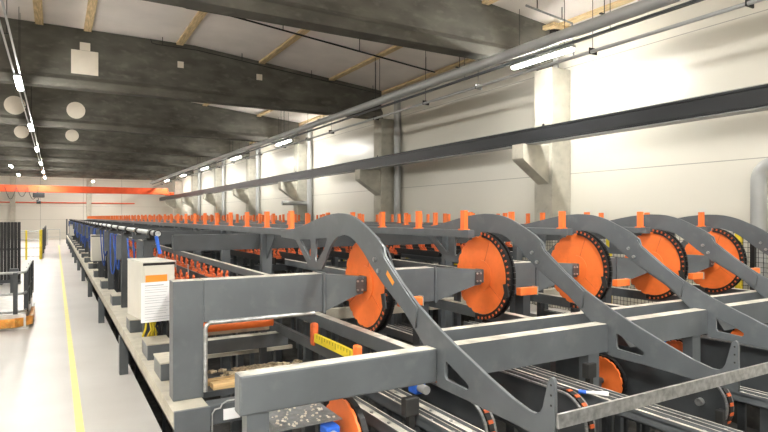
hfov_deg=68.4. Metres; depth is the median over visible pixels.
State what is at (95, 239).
base cabinet
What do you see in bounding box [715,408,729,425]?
block
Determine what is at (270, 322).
shaft
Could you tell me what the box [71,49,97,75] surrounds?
square plate
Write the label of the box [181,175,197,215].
wall column
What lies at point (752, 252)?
wire fence
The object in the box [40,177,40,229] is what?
trim
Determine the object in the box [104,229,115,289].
post
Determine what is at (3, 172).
roof beam
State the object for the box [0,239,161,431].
floor
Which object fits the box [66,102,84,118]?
round cover
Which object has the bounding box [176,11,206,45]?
batten
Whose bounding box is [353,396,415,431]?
rail
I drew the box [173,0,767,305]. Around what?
wall
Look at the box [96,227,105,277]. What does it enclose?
post
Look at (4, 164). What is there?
roof beam
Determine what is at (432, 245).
carrier
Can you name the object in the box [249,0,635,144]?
batten
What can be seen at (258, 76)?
square plate
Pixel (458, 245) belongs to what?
carrier
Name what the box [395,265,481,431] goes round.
beam
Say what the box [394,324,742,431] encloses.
rail
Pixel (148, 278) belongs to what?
cabinet
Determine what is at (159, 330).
cable bundle
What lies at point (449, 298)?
cross beam
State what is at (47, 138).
roof beam
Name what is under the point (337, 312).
cross beam
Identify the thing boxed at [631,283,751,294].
beam
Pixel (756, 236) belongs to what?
curved arm
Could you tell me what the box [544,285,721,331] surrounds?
beam
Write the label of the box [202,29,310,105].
batten
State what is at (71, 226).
base cabinet
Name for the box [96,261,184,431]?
carrier
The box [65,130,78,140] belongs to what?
round cover
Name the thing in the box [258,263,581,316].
floor
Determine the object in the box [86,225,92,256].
post
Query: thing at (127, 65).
roof beam
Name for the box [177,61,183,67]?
square plate
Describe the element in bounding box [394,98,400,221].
drain pipe
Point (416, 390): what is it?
motor
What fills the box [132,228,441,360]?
gantry
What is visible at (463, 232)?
rail
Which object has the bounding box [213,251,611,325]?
rail
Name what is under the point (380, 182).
wall column
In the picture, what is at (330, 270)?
rail
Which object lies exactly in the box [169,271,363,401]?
frame
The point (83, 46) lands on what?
square plate
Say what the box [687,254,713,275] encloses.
beam
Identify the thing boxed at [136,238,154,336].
post
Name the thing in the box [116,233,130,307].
post
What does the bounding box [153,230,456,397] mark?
gantry
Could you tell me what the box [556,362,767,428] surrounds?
bar
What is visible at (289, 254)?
carrier
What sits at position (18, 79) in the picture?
diffuser
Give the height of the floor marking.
0.003 m
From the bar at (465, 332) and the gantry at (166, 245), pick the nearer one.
the bar at (465, 332)
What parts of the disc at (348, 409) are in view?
chain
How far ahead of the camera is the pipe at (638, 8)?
11.29 m
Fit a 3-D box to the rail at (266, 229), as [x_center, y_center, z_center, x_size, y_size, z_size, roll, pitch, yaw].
[-12.096,0.068,25.102,0.080,0.265,44.440,0,0,-30]
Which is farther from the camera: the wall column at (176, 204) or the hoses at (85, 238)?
the wall column at (176, 204)
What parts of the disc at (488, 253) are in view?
boss plate, chain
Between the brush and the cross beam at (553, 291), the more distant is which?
the cross beam at (553, 291)
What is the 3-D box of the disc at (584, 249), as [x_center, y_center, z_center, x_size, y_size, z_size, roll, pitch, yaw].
[2.219,0.568,6.183,0.354,0.846,0.850,0,0,-30]
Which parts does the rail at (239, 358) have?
leg, leg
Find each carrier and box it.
[80,248,194,431]
[94,235,228,379]
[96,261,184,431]
[130,236,284,366]
[207,246,351,333]
[209,243,509,322]
[211,248,319,337]
[320,246,400,340]
[348,244,441,352]
[388,244,465,267]
[452,242,512,326]
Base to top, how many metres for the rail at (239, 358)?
2.250 m
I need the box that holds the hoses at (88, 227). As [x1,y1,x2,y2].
[88,227,90,251]
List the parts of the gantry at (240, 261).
post, post, post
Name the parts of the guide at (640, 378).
leg, chain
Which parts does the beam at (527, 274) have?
support leg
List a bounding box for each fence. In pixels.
[10,230,40,259]
[41,226,45,258]
[343,232,764,310]
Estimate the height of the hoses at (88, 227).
0.697 m
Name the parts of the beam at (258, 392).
leg, leg, leg, leg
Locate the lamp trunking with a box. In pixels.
[0,0,45,175]
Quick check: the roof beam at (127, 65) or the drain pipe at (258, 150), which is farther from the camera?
the drain pipe at (258, 150)
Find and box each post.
[76,222,80,243]
[78,223,81,245]
[80,223,84,248]
[82,224,88,252]
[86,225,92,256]
[90,226,97,268]
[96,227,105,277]
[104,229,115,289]
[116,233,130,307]
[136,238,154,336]
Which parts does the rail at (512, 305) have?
leg, rail, leg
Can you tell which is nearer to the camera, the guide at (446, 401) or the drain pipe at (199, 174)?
the guide at (446, 401)
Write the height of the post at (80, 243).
1.145 m
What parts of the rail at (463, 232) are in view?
rail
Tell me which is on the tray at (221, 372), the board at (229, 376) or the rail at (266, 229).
the board at (229, 376)
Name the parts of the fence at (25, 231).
yellow post, yellow post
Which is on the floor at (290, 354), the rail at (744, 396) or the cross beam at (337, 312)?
the rail at (744, 396)
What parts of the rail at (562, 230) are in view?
rail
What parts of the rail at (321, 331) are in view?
leg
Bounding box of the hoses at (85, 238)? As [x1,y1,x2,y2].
[84,225,87,247]
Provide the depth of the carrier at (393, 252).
8.59 m
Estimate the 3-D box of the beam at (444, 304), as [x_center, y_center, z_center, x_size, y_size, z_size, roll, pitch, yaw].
[0.880,1.968,6.116,0.090,2.065,3.110,0,0,-30]
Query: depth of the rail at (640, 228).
9.64 m
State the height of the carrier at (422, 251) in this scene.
2.560 m
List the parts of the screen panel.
frame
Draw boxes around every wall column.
[10,176,15,238]
[86,178,91,219]
[166,181,181,215]
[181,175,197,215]
[203,168,221,218]
[233,158,255,219]
[278,144,306,220]
[355,118,393,221]
[512,67,569,307]
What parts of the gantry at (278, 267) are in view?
post, post, post, post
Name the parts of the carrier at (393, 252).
leg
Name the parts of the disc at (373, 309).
boss plate, chain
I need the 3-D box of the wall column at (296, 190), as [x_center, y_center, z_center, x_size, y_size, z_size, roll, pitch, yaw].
[-4.072,-0.650,25.527,1.360,5.300,0.530,0,0,-30]
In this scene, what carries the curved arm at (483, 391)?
attached to the beam at (258, 392)
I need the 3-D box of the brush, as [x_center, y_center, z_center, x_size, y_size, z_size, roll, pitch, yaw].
[1.419,1.192,3.832,0.193,0.028,0.033,0,0,17]
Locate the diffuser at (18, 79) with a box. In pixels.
[14,76,22,90]
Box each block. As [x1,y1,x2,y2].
[401,395,418,430]
[582,362,596,384]
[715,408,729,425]
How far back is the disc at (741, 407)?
6.22 m
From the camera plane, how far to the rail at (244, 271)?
6.83 m
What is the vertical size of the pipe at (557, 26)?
0.936 m
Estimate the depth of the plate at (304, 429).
4.08 m
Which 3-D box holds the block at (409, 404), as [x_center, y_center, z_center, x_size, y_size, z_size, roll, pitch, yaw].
[0.161,2.055,3.483,0.100,1.890,0.060,0,0,-30]
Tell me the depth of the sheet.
3.37 m
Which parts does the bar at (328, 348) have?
leg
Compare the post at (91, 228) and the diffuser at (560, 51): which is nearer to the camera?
the diffuser at (560, 51)
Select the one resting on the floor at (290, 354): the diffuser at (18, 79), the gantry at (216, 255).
the gantry at (216, 255)
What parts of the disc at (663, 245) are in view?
boss plate, chain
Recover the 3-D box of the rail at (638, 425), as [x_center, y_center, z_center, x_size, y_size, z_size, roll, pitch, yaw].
[2.405,2.200,5.533,0.090,1.600,4.050,0,0,-30]
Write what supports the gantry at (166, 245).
on the floor at (290, 354)
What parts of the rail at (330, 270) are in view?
leg, rail, leg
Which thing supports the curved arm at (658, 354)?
attached to the beam at (258, 392)
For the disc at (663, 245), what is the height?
0.846 m
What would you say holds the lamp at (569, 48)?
hanging from the ceiling
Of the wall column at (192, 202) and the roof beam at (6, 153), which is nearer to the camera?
the roof beam at (6, 153)
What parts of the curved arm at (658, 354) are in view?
stiffener plate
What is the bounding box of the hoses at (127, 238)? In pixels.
[127,238,134,257]
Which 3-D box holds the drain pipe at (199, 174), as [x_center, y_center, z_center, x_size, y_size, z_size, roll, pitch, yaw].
[-14.639,-1.050,44.756,0.230,6.100,0.230,0,0,-30]
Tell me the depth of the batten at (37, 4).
13.20 m
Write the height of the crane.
1.476 m
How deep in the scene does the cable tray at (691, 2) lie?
11.41 m
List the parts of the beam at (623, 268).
support leg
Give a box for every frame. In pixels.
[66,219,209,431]
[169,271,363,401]
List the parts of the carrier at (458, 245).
leg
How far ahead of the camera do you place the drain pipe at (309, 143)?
25.20 m
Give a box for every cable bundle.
[142,322,157,336]
[155,320,168,337]
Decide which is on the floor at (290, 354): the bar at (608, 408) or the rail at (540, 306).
the rail at (540, 306)
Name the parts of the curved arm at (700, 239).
stiffener plate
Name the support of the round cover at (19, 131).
attached to the roof beam at (47, 138)
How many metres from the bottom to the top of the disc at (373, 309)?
0.846 m
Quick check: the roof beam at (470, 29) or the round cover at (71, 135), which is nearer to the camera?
the roof beam at (470, 29)
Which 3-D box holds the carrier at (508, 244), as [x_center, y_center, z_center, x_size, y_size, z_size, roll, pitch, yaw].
[-3.194,1.720,19.659,0.140,2.560,22.800,0,0,-30]
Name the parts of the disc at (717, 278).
boss plate, chain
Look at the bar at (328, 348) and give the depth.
4.65 m
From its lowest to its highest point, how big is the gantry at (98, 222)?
2.800 m
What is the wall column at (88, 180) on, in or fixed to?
on the floor
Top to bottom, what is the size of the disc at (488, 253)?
0.846 m
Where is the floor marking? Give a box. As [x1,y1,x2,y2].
[58,245,84,431]
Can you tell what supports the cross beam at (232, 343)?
attached to the rail at (244, 271)
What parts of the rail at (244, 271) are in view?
leg, rail, leg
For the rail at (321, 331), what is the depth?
5.89 m
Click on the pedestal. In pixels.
(10, 269)
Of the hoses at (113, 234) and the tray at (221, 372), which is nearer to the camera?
the tray at (221, 372)
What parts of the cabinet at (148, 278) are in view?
lid, door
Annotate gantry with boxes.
[92,222,156,291]
[97,223,289,273]
[106,225,295,317]
[114,225,273,336]
[121,227,354,347]
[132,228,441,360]
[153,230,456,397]
[172,233,605,402]
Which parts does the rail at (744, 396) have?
leg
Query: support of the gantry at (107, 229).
on the floor at (290, 354)
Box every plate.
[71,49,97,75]
[80,42,89,50]
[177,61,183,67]
[256,74,261,79]
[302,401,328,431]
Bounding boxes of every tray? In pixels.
[152,0,703,184]
[202,359,314,431]
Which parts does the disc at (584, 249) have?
boss plate, chain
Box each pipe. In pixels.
[0,201,134,203]
[150,0,681,183]
[150,37,378,93]
[153,0,764,186]
[186,8,434,72]
[198,169,200,218]
[222,159,224,214]
[256,147,259,214]
[281,201,306,204]
[307,129,311,220]
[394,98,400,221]
[525,0,574,54]
[543,22,569,67]
[750,158,767,277]
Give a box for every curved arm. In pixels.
[281,213,557,431]
[417,214,739,391]
[522,214,767,348]
[590,214,767,297]
[650,215,767,254]
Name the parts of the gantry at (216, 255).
post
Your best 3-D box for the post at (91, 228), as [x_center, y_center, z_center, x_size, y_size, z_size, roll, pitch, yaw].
[-7.767,0.812,15.149,0.200,1.145,0.160,0,0,-30]
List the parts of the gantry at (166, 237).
post, post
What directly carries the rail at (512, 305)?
on the floor at (290, 354)
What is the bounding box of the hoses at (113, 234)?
[110,233,119,273]
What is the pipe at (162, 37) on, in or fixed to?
hanging from the ceiling
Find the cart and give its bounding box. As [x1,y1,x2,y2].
[0,259,34,330]
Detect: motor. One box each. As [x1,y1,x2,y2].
[320,421,339,431]
[409,384,429,431]
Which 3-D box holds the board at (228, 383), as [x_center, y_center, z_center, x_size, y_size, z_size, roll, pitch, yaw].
[-1.015,1.377,4.829,0.900,0.045,0.110,0,0,-30]
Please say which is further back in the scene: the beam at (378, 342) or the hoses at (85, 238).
the hoses at (85, 238)
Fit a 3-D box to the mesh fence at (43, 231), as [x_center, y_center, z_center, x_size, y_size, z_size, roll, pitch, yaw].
[-20.008,1.300,33.249,0.070,1.400,14.480,0,0,-30]
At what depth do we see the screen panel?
16.91 m
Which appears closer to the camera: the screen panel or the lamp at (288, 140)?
the screen panel
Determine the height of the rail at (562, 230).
0.265 m
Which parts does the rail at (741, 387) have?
leg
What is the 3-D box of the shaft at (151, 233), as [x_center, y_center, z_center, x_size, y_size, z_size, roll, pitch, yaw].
[-13.365,0.190,24.878,0.092,0.100,43.550,0,0,-30]
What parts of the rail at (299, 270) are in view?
leg, rail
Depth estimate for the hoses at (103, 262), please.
11.51 m
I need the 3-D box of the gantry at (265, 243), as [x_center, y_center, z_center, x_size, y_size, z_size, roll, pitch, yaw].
[0.850,1.600,7.909,7.180,2.800,0.440,0,0,-30]
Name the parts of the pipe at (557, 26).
wooden frame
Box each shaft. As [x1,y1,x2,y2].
[69,219,161,237]
[204,319,273,331]
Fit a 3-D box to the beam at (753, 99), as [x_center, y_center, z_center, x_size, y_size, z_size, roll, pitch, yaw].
[-4.812,-1.733,25.889,0.275,0.354,67.200,0,0,-30]
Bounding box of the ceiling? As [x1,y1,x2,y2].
[0,0,640,143]
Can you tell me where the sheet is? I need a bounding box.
[269,403,341,431]
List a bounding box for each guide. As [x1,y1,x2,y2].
[402,382,496,431]
[447,363,595,431]
[532,352,733,431]
[618,335,767,392]
[703,329,732,335]
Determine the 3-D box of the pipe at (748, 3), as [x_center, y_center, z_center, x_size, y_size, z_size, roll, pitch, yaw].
[-5.127,-3.579,24.491,0.185,1.647,64.500,0,0,-30]
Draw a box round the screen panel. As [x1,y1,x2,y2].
[0,222,21,284]
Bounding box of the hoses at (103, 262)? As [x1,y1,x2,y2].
[100,230,107,265]
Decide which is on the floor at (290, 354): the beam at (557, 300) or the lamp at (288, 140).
the beam at (557, 300)
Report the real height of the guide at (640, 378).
1.827 m
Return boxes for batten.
[33,0,42,24]
[84,0,97,31]
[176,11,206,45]
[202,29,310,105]
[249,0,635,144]
[257,0,498,116]
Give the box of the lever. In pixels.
[155,236,161,253]
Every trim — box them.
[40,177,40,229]
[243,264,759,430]
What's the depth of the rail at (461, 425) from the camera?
3.60 m
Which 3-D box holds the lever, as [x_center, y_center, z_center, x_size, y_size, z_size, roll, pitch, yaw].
[-2.415,0.300,6.039,0.070,0.199,0.030,0,0,-30]
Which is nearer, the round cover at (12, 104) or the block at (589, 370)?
the block at (589, 370)
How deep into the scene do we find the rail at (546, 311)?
7.56 m
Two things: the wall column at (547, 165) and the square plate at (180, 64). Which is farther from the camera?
the square plate at (180, 64)
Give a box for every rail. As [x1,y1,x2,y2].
[87,211,293,234]
[104,230,269,363]
[110,210,473,237]
[118,244,364,400]
[120,262,243,431]
[130,211,571,234]
[153,247,341,431]
[162,212,710,231]
[173,212,649,233]
[189,259,460,332]
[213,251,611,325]
[236,256,428,359]
[246,249,514,352]
[259,253,543,337]
[287,254,457,319]
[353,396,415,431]
[364,391,461,431]
[380,324,720,431]
[386,388,484,431]
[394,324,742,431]
[464,321,767,431]
[481,322,767,431]
[544,309,563,315]
[636,388,766,431]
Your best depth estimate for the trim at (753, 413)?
8.23 m
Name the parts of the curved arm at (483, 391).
stiffener plate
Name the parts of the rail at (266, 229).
rail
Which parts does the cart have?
post, post, post, infill panel, post, post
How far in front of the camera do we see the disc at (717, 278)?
7.32 m
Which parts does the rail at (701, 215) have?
rail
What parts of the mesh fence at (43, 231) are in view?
panel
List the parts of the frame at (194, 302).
corner post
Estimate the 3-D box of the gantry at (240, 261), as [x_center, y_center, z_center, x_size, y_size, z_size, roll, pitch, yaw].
[-1.990,1.600,12.793,7.180,2.800,0.440,0,0,-30]
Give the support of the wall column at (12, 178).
on the floor at (36, 395)
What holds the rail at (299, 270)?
on the floor at (290, 354)
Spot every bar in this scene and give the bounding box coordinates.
[208,326,268,335]
[208,344,291,358]
[267,321,361,362]
[441,290,763,340]
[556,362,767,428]
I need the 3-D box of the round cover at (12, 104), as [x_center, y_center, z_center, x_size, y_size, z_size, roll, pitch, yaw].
[-13.141,-3.980,20.116,0.660,0.660,0.030,0,0,-30]
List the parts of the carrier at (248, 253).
leg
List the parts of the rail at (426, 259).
rail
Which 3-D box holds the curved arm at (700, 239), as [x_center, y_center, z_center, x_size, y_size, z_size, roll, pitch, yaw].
[3.545,0.533,6.537,0.041,1.133,3.841,0,0,-30]
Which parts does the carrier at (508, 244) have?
leg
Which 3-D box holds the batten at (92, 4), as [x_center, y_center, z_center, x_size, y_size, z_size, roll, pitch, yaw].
[-11.818,-4.829,21.758,0.180,0.058,67.460,0,0,-30]
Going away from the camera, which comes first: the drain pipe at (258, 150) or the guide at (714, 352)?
the guide at (714, 352)
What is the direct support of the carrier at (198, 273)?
on the floor at (290, 354)
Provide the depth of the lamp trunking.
12.44 m
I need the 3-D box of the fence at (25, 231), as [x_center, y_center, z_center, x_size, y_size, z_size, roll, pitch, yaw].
[-17.402,1.310,25.972,2.820,1.380,0.080,0,0,-30]
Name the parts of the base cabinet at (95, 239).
door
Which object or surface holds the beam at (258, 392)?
on the floor at (290, 354)
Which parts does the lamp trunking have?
aisle lamp, aisle lamp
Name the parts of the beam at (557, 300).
leg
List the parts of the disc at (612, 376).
chain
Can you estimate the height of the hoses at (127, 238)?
0.556 m
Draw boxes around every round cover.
[4,96,25,114]
[14,126,28,137]
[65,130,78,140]
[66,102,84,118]
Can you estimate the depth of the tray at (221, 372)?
5.05 m
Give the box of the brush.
[578,389,608,395]
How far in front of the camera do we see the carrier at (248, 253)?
8.59 m
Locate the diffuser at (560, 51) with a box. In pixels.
[512,48,573,68]
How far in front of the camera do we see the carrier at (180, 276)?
6.89 m
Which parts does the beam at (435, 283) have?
support leg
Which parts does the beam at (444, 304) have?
leg, leg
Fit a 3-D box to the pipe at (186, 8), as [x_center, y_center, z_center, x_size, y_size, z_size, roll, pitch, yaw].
[-1.507,-4.405,13.814,6.723,0.911,0.044,0,0,-30]
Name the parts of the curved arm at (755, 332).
stiffener plate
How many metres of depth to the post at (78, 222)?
25.90 m
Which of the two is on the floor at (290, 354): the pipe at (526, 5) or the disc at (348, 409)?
the disc at (348, 409)
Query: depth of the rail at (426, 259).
11.42 m
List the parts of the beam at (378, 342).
leg, leg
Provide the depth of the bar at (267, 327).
5.11 m
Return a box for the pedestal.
[9,268,18,292]
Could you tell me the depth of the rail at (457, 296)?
7.14 m
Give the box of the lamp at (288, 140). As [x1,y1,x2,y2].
[276,113,291,145]
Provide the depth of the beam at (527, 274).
6.06 m
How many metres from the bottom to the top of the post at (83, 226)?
1.145 m
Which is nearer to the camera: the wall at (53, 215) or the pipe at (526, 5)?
the pipe at (526, 5)
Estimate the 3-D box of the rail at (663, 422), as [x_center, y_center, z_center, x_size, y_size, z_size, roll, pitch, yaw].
[0.970,2.105,4.699,0.090,1.790,4.050,0,0,-30]
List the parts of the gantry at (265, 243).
post, post, post, post, post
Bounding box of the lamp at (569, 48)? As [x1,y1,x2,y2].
[510,0,575,68]
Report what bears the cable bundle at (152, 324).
hanging from the cabinet at (148, 278)
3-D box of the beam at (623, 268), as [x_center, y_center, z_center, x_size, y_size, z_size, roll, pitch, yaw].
[2.675,1.738,6.739,1.068,2.525,0.336,0,0,-15]
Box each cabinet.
[70,225,73,239]
[91,235,105,276]
[127,257,175,335]
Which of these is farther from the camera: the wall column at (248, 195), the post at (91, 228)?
the wall column at (248, 195)
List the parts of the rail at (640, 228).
rail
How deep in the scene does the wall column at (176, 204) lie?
51.38 m
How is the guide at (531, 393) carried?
on the floor at (290, 354)
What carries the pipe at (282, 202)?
attached to the wall column at (296, 190)
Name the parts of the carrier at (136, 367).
leg, leg, leg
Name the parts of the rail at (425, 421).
leg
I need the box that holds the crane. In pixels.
[0,184,173,203]
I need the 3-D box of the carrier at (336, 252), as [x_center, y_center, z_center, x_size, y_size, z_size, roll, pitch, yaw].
[-5.995,1.720,18.030,0.140,2.560,22.800,0,0,-30]
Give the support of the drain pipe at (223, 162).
attached to the wall at (680, 170)
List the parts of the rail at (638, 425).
leg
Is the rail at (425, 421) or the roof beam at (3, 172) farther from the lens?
the roof beam at (3, 172)
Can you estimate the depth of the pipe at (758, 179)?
9.05 m
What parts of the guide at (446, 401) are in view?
chain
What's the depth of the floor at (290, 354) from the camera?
11.34 m
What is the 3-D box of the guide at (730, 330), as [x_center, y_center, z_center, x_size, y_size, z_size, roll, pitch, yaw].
[4.038,2.086,6.504,0.100,1.827,2.641,0,0,-30]
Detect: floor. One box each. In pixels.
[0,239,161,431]
[81,257,759,431]
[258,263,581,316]
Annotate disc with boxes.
[326,397,368,431]
[345,238,423,332]
[457,232,537,319]
[551,230,630,307]
[599,354,626,431]
[625,229,703,299]
[665,339,682,351]
[685,228,760,292]
[730,329,746,431]
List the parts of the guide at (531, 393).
leg, chain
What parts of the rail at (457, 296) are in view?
rail, leg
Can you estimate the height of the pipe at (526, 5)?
1.081 m
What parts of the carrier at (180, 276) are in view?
leg, leg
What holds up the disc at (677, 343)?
on the floor at (290, 354)
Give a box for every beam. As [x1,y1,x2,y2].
[0,17,382,118]
[0,83,299,144]
[0,124,249,158]
[0,146,216,168]
[0,160,193,175]
[0,169,175,180]
[143,0,552,70]
[159,84,767,200]
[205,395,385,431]
[208,331,287,353]
[235,298,767,431]
[274,312,414,422]
[305,305,404,321]
[394,298,555,372]
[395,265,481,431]
[429,296,465,309]
[475,292,649,431]
[514,260,577,431]
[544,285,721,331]
[544,288,560,295]
[602,256,646,431]
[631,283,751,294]
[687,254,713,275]
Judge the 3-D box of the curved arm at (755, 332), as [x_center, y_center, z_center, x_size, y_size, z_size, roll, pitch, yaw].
[2.421,0.533,5.884,0.041,1.133,3.841,0,0,-30]
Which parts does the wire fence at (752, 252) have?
post, black post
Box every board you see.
[202,359,309,397]
[208,375,234,385]
[210,378,234,389]
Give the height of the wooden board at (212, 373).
0.045 m
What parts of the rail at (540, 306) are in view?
rail, leg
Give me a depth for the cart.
10.27 m
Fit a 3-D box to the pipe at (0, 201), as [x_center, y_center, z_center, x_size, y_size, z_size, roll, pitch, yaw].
[-32.527,-1.280,48.584,20.400,0.095,0.100,0,0,-30]
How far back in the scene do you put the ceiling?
14.72 m
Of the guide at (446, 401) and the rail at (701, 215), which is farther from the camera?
the rail at (701, 215)
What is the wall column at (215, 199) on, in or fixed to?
on the floor at (533, 308)
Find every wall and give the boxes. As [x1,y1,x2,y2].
[0,176,172,238]
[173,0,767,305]
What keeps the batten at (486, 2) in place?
attached to the roof beam at (470, 29)
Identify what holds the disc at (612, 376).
on the floor at (290, 354)

